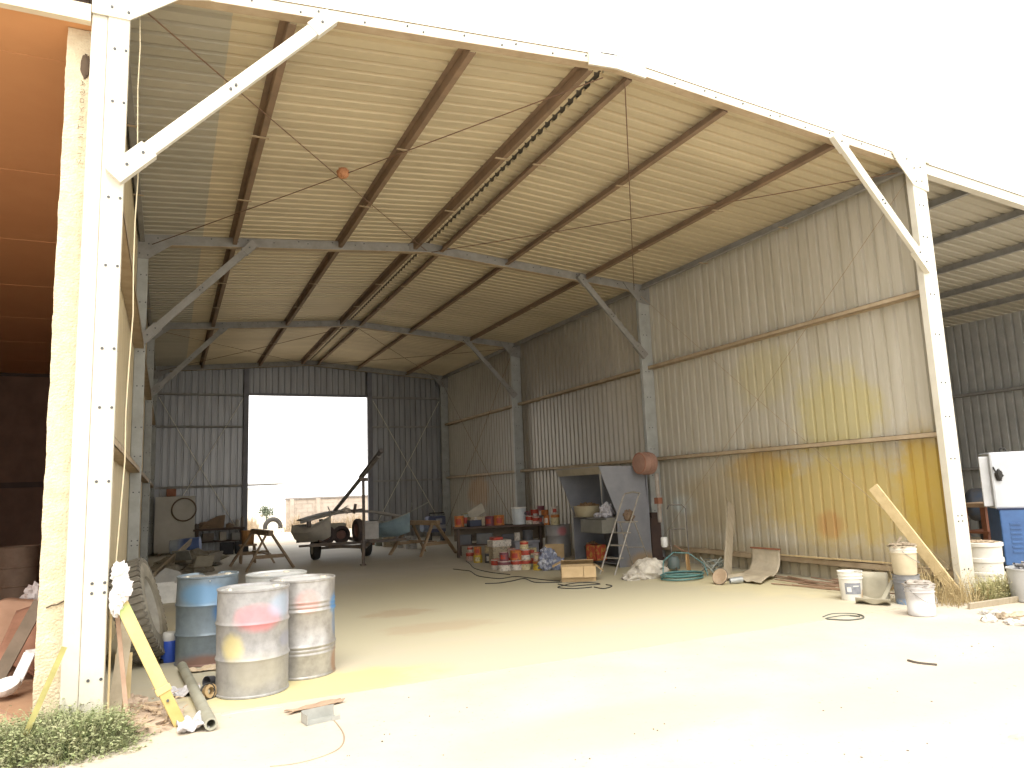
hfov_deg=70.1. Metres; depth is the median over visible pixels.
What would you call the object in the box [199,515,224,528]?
engine cover
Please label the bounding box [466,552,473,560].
tin
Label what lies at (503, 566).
tin
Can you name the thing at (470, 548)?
tin
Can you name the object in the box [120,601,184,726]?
post
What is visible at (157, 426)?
beam
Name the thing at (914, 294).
beam
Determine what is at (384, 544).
tin
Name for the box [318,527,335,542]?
tyre
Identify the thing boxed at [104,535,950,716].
floor
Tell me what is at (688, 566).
wood offcut
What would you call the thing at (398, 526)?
hull
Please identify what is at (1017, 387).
beam
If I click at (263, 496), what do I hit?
shed
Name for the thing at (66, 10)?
lintel beam
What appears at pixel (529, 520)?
tin
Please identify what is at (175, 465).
wall
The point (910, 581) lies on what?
rag
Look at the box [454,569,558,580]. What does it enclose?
cable
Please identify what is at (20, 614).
sheet
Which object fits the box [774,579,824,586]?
rod
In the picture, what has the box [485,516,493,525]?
tin
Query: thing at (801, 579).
rod
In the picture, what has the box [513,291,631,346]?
roof purlin
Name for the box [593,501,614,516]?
cloth
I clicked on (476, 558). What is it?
tin
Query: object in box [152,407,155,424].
wall
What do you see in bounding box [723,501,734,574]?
plank
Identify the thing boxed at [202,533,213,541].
crate
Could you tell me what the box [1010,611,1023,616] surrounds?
scrap
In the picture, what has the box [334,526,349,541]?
tyre
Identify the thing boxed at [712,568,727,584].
log
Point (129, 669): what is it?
plank
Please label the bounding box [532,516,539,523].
tin
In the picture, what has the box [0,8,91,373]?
ceiling
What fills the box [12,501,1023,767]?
ground
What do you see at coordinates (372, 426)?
beam
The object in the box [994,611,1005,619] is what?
scrap
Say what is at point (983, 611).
scrap
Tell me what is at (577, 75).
roof purlin
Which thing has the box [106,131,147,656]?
wall
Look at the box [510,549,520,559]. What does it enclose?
tin
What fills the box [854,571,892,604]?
sheet
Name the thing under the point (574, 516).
shelf
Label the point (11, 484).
trim
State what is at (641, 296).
rod
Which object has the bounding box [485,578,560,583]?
cable
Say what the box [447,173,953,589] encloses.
wall
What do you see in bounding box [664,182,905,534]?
rod
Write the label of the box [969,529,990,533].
shelf
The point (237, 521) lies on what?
clutter
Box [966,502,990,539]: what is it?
stand
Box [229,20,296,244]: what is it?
roof purlin
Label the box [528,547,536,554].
tin
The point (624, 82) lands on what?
rod
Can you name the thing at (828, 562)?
beam
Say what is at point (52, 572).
wall edge
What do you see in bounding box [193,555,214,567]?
board offcut
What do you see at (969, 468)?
beam
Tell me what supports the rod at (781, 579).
on the floor at (403, 617)
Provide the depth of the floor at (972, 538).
17.24 m
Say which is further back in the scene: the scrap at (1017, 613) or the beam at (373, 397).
the beam at (373, 397)
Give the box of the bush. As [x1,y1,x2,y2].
[258,505,273,519]
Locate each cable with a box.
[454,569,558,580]
[466,561,509,574]
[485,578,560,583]
[557,582,599,588]
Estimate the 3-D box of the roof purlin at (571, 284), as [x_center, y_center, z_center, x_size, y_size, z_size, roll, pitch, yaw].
[0.151,-1.757,18.265,0.210,0.140,6.365,2,-9,-25]
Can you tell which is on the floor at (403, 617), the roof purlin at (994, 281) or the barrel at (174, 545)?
the barrel at (174, 545)
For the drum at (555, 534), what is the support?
on the floor at (403, 617)
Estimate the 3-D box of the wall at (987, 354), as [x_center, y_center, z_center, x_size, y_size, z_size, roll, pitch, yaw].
[9.421,1.792,21.884,0.048,5.320,19.500,2,-9,-25]
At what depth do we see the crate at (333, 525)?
19.16 m
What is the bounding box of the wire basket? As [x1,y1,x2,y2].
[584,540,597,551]
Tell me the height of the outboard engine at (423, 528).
0.920 m
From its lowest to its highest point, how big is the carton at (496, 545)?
0.560 m
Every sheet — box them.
[0,598,36,643]
[0,606,36,676]
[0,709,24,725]
[545,544,564,559]
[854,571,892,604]
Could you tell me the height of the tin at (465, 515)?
0.302 m
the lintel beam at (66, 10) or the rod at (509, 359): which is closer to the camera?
the lintel beam at (66, 10)
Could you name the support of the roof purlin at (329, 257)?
attached to the frame at (146, 250)
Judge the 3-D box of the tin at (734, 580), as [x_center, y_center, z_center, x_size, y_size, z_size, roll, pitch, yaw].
[3.455,3.025,11.260,0.204,0.105,0.100,-1,-8,-7]
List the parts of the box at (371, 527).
lid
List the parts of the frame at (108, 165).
gusset plate, apex plate, gusset plate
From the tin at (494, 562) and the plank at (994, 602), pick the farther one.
the tin at (494, 562)
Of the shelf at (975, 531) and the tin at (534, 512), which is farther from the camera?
the tin at (534, 512)
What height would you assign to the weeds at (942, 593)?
0.595 m
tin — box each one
[375,538,381,545]
[382,536,395,546]
[454,516,463,526]
[461,513,468,525]
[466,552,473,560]
[467,546,472,551]
[473,554,481,562]
[474,546,481,554]
[484,545,488,553]
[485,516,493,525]
[485,553,488,562]
[491,559,499,569]
[493,515,503,525]
[498,560,510,571]
[499,552,508,560]
[507,548,515,555]
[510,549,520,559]
[510,560,521,570]
[514,532,519,540]
[520,541,528,548]
[520,549,530,559]
[521,559,531,569]
[522,530,532,539]
[526,515,532,523]
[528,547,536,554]
[530,509,538,515]
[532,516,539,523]
[533,552,539,560]
[533,561,541,570]
[537,506,543,514]
[541,510,547,514]
[543,515,549,524]
[550,514,559,524]
[551,506,557,513]
[729,576,743,583]
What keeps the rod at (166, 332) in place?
attached to the frame at (514, 390)
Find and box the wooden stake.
[107,613,111,712]
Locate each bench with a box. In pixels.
[193,526,244,542]
[452,524,544,557]
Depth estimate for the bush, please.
47.15 m
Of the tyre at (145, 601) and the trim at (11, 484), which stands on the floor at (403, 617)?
the tyre at (145, 601)
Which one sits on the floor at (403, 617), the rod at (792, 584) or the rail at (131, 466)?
the rod at (792, 584)
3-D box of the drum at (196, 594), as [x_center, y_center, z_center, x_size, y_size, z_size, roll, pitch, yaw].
[-3.064,2.344,7.342,0.597,0.845,0.599,-6,-9,24]
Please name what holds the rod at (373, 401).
attached to the frame at (446, 506)
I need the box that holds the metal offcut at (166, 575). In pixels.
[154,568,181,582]
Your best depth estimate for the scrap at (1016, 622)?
7.50 m
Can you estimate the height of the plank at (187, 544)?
0.663 m
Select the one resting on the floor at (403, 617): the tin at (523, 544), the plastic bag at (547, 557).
the plastic bag at (547, 557)
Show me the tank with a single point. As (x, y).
(973, 494)
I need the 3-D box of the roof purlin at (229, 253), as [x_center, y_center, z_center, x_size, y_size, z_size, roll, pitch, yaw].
[-6.133,-1.937,15.325,0.210,0.140,6.365,2,-9,-25]
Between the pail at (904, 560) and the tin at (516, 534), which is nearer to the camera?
the pail at (904, 560)
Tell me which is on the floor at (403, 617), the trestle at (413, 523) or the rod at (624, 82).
the trestle at (413, 523)
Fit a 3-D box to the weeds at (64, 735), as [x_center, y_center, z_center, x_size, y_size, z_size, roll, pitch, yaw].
[-3.090,2.290,4.835,1.498,0.304,1.222,4,-10,-37]
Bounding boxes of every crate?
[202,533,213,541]
[219,532,225,540]
[220,542,233,554]
[231,532,239,539]
[235,541,248,553]
[331,523,345,528]
[460,534,471,544]
[476,533,492,543]
[502,533,513,539]
[586,544,606,560]
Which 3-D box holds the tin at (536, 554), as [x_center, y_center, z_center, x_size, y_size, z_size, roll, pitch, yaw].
[0.506,3.371,14.256,0.173,0.162,0.173,2,-9,-25]
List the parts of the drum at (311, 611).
lid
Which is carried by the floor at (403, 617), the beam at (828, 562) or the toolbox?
the toolbox
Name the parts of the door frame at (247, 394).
post, post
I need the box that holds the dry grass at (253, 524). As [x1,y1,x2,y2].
[247,513,366,531]
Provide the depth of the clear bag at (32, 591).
7.84 m
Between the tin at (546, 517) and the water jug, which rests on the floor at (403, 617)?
the water jug
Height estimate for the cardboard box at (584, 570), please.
0.325 m
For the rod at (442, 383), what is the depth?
23.82 m
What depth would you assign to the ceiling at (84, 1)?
5.87 m
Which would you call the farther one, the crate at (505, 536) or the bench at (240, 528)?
the bench at (240, 528)
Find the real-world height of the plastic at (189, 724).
0.076 m
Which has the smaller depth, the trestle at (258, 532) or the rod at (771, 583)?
the rod at (771, 583)
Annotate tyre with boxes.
[108,557,167,664]
[263,517,282,528]
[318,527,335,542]
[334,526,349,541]
[352,519,361,541]
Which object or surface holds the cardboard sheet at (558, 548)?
on the floor at (403, 617)
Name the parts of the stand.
leg, leg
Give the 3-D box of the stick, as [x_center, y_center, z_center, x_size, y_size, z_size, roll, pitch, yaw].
[-3.116,2.111,4.806,0.038,0.669,0.397,-4,-8,14]
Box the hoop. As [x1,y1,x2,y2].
[171,498,196,521]
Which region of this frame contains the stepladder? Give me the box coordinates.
[599,491,647,574]
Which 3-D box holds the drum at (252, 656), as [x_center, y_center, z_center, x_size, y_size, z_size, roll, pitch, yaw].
[-2.186,2.140,6.158,0.599,0.845,0.598,2,-9,-25]
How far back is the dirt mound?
5.29 m
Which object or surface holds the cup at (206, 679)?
on the floor at (403, 617)
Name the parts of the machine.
door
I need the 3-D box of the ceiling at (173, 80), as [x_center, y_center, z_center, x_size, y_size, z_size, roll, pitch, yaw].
[-7.111,-1.969,14.875,1.224,0.146,19.640,2,-9,-25]
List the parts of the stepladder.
leg, leg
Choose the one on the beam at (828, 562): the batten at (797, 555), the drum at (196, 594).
the batten at (797, 555)
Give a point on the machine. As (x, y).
(1001, 473)
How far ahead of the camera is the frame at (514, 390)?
19.39 m
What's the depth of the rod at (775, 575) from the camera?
11.44 m
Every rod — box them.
[148,13,426,250]
[152,77,602,244]
[159,398,238,531]
[161,327,346,370]
[166,332,305,363]
[183,398,243,495]
[221,706,282,715]
[317,349,502,364]
[358,328,437,378]
[373,401,436,515]
[379,402,438,518]
[431,172,896,252]
[442,383,512,521]
[446,359,509,525]
[624,82,633,282]
[641,296,950,567]
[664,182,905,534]
[771,583,827,589]
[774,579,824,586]
[775,575,838,584]
[775,577,800,580]
[780,580,835,584]
[781,579,833,586]
[787,576,838,585]
[792,584,894,593]
[801,579,839,587]
[811,577,838,582]
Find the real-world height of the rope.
4.560 m
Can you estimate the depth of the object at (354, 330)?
22.21 m
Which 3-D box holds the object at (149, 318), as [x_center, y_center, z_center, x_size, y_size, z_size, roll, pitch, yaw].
[-7.387,-1.863,14.720,0.210,0.140,6.365,2,-9,-25]
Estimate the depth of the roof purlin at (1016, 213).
12.10 m
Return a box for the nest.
[336,167,349,178]
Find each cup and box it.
[202,675,215,684]
[661,537,667,546]
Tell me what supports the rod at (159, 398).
attached to the frame at (446, 506)
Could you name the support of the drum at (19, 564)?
on the floor at (22, 698)
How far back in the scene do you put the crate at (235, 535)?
22.94 m
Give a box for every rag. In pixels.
[108,560,133,617]
[886,536,917,547]
[901,579,935,587]
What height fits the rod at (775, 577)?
0.021 m
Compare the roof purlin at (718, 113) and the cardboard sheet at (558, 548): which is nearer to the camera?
the roof purlin at (718, 113)
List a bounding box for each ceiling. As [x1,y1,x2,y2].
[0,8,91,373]
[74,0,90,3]
[90,0,232,365]
[186,0,598,364]
[311,67,928,375]
[787,163,1023,327]
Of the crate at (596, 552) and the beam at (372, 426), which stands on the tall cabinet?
the crate at (596, 552)
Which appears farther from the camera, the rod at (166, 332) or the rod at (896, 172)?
the rod at (166, 332)
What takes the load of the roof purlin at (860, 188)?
attached to the frame at (146, 250)
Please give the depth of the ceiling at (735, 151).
12.17 m
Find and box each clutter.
[226,523,233,527]
[236,519,239,526]
[241,516,243,526]
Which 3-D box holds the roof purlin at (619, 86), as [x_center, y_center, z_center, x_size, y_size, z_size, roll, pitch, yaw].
[0.009,-3.034,11.139,0.210,0.140,6.365,2,-9,-25]
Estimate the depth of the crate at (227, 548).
21.36 m
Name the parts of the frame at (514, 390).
gusset plate, apex plate, gusset plate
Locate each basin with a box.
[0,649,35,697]
[573,505,600,516]
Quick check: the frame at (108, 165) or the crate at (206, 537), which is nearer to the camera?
the frame at (108, 165)
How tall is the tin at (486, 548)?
0.172 m
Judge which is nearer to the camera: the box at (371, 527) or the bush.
the box at (371, 527)
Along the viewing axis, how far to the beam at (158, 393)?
23.81 m
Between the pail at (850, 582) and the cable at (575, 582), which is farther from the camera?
the cable at (575, 582)
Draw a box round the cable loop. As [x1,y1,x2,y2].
[823,613,863,620]
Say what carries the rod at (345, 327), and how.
attached to the frame at (514, 390)
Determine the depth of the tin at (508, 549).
15.19 m
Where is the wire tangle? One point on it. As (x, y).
(712, 568)
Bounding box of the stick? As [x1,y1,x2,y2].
[18,646,66,743]
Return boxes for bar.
[115,615,128,717]
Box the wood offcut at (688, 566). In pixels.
[685,554,690,569]
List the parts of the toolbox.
lid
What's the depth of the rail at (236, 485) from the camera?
23.36 m
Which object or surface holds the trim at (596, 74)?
attached to the ceiling at (349, 98)
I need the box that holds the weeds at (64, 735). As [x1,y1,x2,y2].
[0,698,160,767]
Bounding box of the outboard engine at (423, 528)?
[420,512,445,540]
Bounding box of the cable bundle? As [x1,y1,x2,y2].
[1012,561,1023,569]
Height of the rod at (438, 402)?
4.509 m
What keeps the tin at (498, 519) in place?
on the bench at (538, 529)
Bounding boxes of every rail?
[114,437,148,482]
[154,484,242,488]
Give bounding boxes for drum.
[0,545,40,599]
[174,571,238,667]
[215,582,289,699]
[245,569,306,582]
[269,573,335,680]
[545,524,571,556]
[632,452,662,521]
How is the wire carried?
on the ground at (763, 690)
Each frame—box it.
[59,0,975,715]
[126,234,665,561]
[140,320,525,562]
[148,360,450,554]
[242,368,372,530]
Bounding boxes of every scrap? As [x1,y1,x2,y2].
[189,664,215,671]
[284,698,344,713]
[978,609,991,614]
[981,614,997,622]
[989,610,1012,614]
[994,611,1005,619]
[1002,612,1015,619]
[1004,619,1023,625]
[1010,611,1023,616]
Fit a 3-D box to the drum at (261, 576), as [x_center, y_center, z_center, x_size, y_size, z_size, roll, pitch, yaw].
[-2.337,2.300,7.225,0.597,0.845,0.599,2,-9,-25]
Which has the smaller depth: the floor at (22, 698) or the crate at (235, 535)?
the floor at (22, 698)
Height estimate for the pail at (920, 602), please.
0.340 m
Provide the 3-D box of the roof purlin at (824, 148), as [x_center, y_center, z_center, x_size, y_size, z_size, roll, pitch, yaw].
[2.898,-2.700,12.451,0.210,0.140,6.365,2,-9,-25]
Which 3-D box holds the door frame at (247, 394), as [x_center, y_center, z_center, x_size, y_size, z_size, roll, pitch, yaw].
[-6.919,2.465,24.983,4.320,5.923,0.137,2,-9,-25]
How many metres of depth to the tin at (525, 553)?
14.35 m
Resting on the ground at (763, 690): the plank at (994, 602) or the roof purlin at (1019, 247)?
the plank at (994, 602)
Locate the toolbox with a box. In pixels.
[510,539,539,551]
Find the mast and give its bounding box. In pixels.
[333,448,383,510]
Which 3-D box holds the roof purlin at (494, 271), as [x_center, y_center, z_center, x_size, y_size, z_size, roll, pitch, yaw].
[-1.485,-1.946,17.523,0.210,0.140,6.365,2,-9,-25]
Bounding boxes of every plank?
[115,652,132,709]
[153,539,191,576]
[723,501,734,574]
[869,484,961,598]
[967,596,1018,608]
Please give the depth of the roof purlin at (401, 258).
16.25 m
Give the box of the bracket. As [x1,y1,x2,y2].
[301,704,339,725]
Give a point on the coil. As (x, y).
(672, 576)
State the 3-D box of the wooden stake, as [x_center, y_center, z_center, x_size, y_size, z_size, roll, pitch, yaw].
[-2.937,1.997,5.328,0.016,0.952,0.106,3,-10,-31]
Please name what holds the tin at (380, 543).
on the floor at (403, 617)
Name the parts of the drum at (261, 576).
lid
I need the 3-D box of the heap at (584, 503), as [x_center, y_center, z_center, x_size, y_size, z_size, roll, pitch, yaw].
[1.575,2.552,15.238,0.542,0.181,0.510,2,-9,-25]
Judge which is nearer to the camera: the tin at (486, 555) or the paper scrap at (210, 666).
the paper scrap at (210, 666)
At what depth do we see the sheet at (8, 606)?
7.37 m
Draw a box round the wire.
[270,720,344,766]
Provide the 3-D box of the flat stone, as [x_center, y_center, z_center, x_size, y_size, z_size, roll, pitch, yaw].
[3.036,2.115,4.354,0.174,0.042,0.128,2,-9,-25]
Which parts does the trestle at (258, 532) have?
leg, leg, leg, leg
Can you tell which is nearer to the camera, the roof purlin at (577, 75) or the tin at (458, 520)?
the roof purlin at (577, 75)
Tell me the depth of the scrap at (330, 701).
5.54 m
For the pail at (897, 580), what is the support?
on the floor at (403, 617)
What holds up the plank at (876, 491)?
on the ground at (763, 690)
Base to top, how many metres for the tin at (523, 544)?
0.152 m
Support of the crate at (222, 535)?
on the bench at (240, 528)
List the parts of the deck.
panel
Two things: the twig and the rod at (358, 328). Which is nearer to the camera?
the twig
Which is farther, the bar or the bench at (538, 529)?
the bench at (538, 529)
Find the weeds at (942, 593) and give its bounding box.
[860,557,1004,607]
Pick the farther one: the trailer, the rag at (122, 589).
the trailer
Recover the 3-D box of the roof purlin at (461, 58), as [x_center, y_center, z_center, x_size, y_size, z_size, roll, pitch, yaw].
[-1.779,-2.974,10.284,0.210,0.140,6.365,2,-9,-25]
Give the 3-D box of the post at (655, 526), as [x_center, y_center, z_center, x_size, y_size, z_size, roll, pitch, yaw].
[2.861,3.097,14.715,0.280,1.000,0.240,2,-9,-25]
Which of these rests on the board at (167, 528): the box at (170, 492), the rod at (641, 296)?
the box at (170, 492)
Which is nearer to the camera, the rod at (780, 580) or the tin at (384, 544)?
the rod at (780, 580)
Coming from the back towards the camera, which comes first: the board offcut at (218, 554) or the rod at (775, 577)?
the board offcut at (218, 554)
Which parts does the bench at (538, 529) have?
leg, leg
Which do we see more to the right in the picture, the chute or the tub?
the chute
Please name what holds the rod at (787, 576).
on the floor at (403, 617)
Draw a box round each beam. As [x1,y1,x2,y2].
[0,0,91,25]
[121,207,151,399]
[156,425,242,427]
[157,392,243,395]
[372,396,438,399]
[372,426,439,427]
[445,290,919,425]
[446,432,936,478]
[662,545,953,577]
[926,165,1023,209]
[952,386,1023,398]
[961,467,978,470]
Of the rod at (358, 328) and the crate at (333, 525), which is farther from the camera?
the rod at (358, 328)
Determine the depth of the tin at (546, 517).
16.92 m
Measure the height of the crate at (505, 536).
0.200 m
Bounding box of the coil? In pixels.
[660,552,707,580]
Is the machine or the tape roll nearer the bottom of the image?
the tape roll
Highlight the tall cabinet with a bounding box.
[556,466,652,567]
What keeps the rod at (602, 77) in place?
attached to the frame at (146, 250)
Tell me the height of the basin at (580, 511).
0.220 m
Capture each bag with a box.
[20,581,38,598]
[537,546,563,570]
[623,509,634,520]
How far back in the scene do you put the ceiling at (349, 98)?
9.86 m
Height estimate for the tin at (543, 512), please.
0.322 m
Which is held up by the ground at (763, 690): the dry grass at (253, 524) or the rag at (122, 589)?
the dry grass at (253, 524)
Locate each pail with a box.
[511,507,526,524]
[837,569,862,600]
[888,545,919,574]
[891,573,919,604]
[903,583,936,616]
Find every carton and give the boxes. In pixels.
[467,503,484,525]
[487,537,510,563]
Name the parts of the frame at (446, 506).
gusset plate, apex plate, gusset plate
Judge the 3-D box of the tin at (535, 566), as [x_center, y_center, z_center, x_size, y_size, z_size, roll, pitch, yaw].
[0.513,3.538,14.232,0.214,0.172,0.214,2,-9,-25]
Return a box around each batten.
[780,554,819,558]
[797,555,839,559]
[812,556,861,561]
[839,558,883,562]
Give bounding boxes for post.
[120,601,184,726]
[649,512,664,562]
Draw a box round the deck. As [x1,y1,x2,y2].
[297,504,400,526]
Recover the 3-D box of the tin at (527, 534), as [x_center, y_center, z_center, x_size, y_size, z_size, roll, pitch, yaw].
[0.364,3.503,16.957,0.245,0.222,0.245,2,-9,-25]
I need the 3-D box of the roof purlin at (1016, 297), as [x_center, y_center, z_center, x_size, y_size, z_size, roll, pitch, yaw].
[8.069,-0.890,21.814,0.120,0.135,19.260,2,-9,-25]
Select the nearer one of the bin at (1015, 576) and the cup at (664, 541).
the bin at (1015, 576)
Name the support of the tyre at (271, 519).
on the ground at (763, 690)
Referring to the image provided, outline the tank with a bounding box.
[965,488,989,539]
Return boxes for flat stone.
[1008,734,1023,740]
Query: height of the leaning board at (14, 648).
0.617 m
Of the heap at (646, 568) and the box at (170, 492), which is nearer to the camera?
the heap at (646, 568)
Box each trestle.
[229,529,294,571]
[388,520,456,556]
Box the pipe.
[177,661,217,730]
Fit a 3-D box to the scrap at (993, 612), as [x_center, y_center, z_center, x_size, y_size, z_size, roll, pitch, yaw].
[5.408,2.539,8.088,0.279,0.063,0.119,-4,-8,14]
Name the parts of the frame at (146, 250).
gusset plate, apex plate, gusset plate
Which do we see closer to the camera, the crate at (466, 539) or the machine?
the machine
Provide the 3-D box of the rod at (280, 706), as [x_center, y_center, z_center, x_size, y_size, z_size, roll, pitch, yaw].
[-1.958,2.466,5.502,0.442,0.010,0.034,1,-9,-23]
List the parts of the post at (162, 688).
post, post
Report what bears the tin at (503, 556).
on the tin at (503, 566)
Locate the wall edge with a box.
[32,27,90,721]
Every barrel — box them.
[169,537,201,554]
[970,539,1005,586]
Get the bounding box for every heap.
[150,548,228,574]
[577,502,598,505]
[620,557,668,580]
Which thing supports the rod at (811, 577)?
on the floor at (403, 617)
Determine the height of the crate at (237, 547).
0.340 m
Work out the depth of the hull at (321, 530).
17.97 m
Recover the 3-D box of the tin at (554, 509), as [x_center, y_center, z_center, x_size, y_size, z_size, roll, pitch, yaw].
[0.989,2.929,16.931,0.173,0.172,0.173,2,-9,-25]
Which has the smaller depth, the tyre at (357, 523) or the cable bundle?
the cable bundle
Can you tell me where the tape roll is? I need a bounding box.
[200,682,216,699]
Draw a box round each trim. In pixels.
[0,373,49,487]
[310,52,623,359]
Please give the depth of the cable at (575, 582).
11.73 m
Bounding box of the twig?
[907,659,936,665]
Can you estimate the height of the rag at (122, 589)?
0.408 m
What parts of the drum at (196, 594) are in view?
lid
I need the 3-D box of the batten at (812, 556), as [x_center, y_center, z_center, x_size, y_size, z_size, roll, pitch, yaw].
[4.943,2.668,11.129,0.030,0.016,0.900,1,-9,-24]
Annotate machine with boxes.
[978,447,1023,571]
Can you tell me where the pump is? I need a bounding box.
[661,504,691,570]
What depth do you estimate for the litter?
5.36 m
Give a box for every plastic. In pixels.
[171,683,200,696]
[176,710,208,732]
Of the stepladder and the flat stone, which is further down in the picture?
the flat stone
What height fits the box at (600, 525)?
0.290 m
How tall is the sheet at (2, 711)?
0.223 m
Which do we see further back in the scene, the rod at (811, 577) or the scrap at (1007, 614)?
the rod at (811, 577)
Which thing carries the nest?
hanging from the rod at (602, 77)
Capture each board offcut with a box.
[172,550,191,559]
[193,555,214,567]
[208,551,222,561]
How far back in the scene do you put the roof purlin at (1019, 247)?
13.54 m
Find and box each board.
[0,600,37,678]
[109,620,130,713]
[154,496,194,555]
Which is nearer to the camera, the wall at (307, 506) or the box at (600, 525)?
the box at (600, 525)
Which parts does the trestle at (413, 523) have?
leg, leg, leg, leg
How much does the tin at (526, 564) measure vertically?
0.192 m
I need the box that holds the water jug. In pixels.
[160,631,174,662]
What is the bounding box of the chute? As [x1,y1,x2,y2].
[728,547,780,582]
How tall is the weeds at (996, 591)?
0.416 m
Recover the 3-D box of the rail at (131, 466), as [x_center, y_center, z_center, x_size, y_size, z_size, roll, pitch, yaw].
[-5.837,1.341,11.300,0.135,0.070,12.865,2,-9,-25]
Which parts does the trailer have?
drawbar arm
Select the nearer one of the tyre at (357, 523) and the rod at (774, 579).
the rod at (774, 579)
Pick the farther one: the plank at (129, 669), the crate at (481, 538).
the crate at (481, 538)
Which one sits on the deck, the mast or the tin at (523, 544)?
the mast
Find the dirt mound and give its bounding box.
[104,693,183,736]
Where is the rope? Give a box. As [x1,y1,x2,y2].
[115,17,140,561]
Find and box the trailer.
[296,478,406,565]
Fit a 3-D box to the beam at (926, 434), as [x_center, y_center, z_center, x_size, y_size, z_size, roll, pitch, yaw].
[1.700,2.050,18.257,0.155,0.070,19.145,2,-9,-25]
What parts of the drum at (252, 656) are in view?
lid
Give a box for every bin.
[239,530,256,563]
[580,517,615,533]
[1005,565,1023,601]
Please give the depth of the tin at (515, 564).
14.29 m
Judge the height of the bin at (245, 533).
0.801 m
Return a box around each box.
[166,489,175,496]
[365,520,379,539]
[467,517,481,526]
[552,559,602,581]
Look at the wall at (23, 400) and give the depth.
20.79 m
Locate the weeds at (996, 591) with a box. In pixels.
[962,566,1018,601]
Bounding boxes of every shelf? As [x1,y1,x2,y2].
[201,539,241,542]
[460,543,486,545]
[573,515,615,518]
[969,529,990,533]
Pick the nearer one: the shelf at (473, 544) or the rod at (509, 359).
the shelf at (473, 544)
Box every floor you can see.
[0,566,39,719]
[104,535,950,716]
[971,537,1006,576]
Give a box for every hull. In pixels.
[291,505,347,542]
[370,502,428,536]
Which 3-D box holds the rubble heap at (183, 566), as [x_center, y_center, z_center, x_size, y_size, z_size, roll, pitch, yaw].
[-7.681,4.176,17.355,1.948,0.426,4.012,2,-9,-25]
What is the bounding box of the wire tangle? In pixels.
[700,557,723,572]
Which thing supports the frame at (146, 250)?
on the floor at (403, 617)
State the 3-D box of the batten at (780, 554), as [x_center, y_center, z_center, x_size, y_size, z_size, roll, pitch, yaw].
[4.593,2.768,11.730,0.030,0.016,0.900,1,-9,-24]
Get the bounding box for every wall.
[0,376,49,563]
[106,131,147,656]
[152,366,442,553]
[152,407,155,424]
[285,495,367,530]
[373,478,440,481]
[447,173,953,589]
[944,310,1023,536]
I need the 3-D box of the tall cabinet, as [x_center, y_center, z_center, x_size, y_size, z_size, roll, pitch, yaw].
[1.859,2.696,15.044,1.155,1.965,1.720,2,-9,-25]
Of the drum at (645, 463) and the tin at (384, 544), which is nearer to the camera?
the drum at (645, 463)
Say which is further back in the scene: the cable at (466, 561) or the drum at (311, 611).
the cable at (466, 561)
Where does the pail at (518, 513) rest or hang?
on the bench at (538, 529)
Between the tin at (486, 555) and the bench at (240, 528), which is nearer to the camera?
the tin at (486, 555)
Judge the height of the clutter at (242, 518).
0.330 m
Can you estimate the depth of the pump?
13.32 m
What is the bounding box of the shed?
[248,482,285,514]
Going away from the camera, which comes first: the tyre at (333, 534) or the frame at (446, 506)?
the tyre at (333, 534)
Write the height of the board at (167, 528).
1.750 m
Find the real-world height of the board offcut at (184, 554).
0.234 m
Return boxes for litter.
[117,684,204,727]
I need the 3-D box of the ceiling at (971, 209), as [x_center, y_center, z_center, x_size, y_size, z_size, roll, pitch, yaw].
[5.547,-1.252,20.658,8.576,0.691,19.500,2,-9,-25]
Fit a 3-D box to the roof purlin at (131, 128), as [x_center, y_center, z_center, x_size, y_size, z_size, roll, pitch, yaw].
[-4.639,-2.806,8.905,0.210,0.140,6.365,2,-9,-25]
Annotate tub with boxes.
[156,581,176,603]
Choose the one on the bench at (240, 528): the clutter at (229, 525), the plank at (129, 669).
the clutter at (229, 525)
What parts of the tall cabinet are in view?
panel, panel, panel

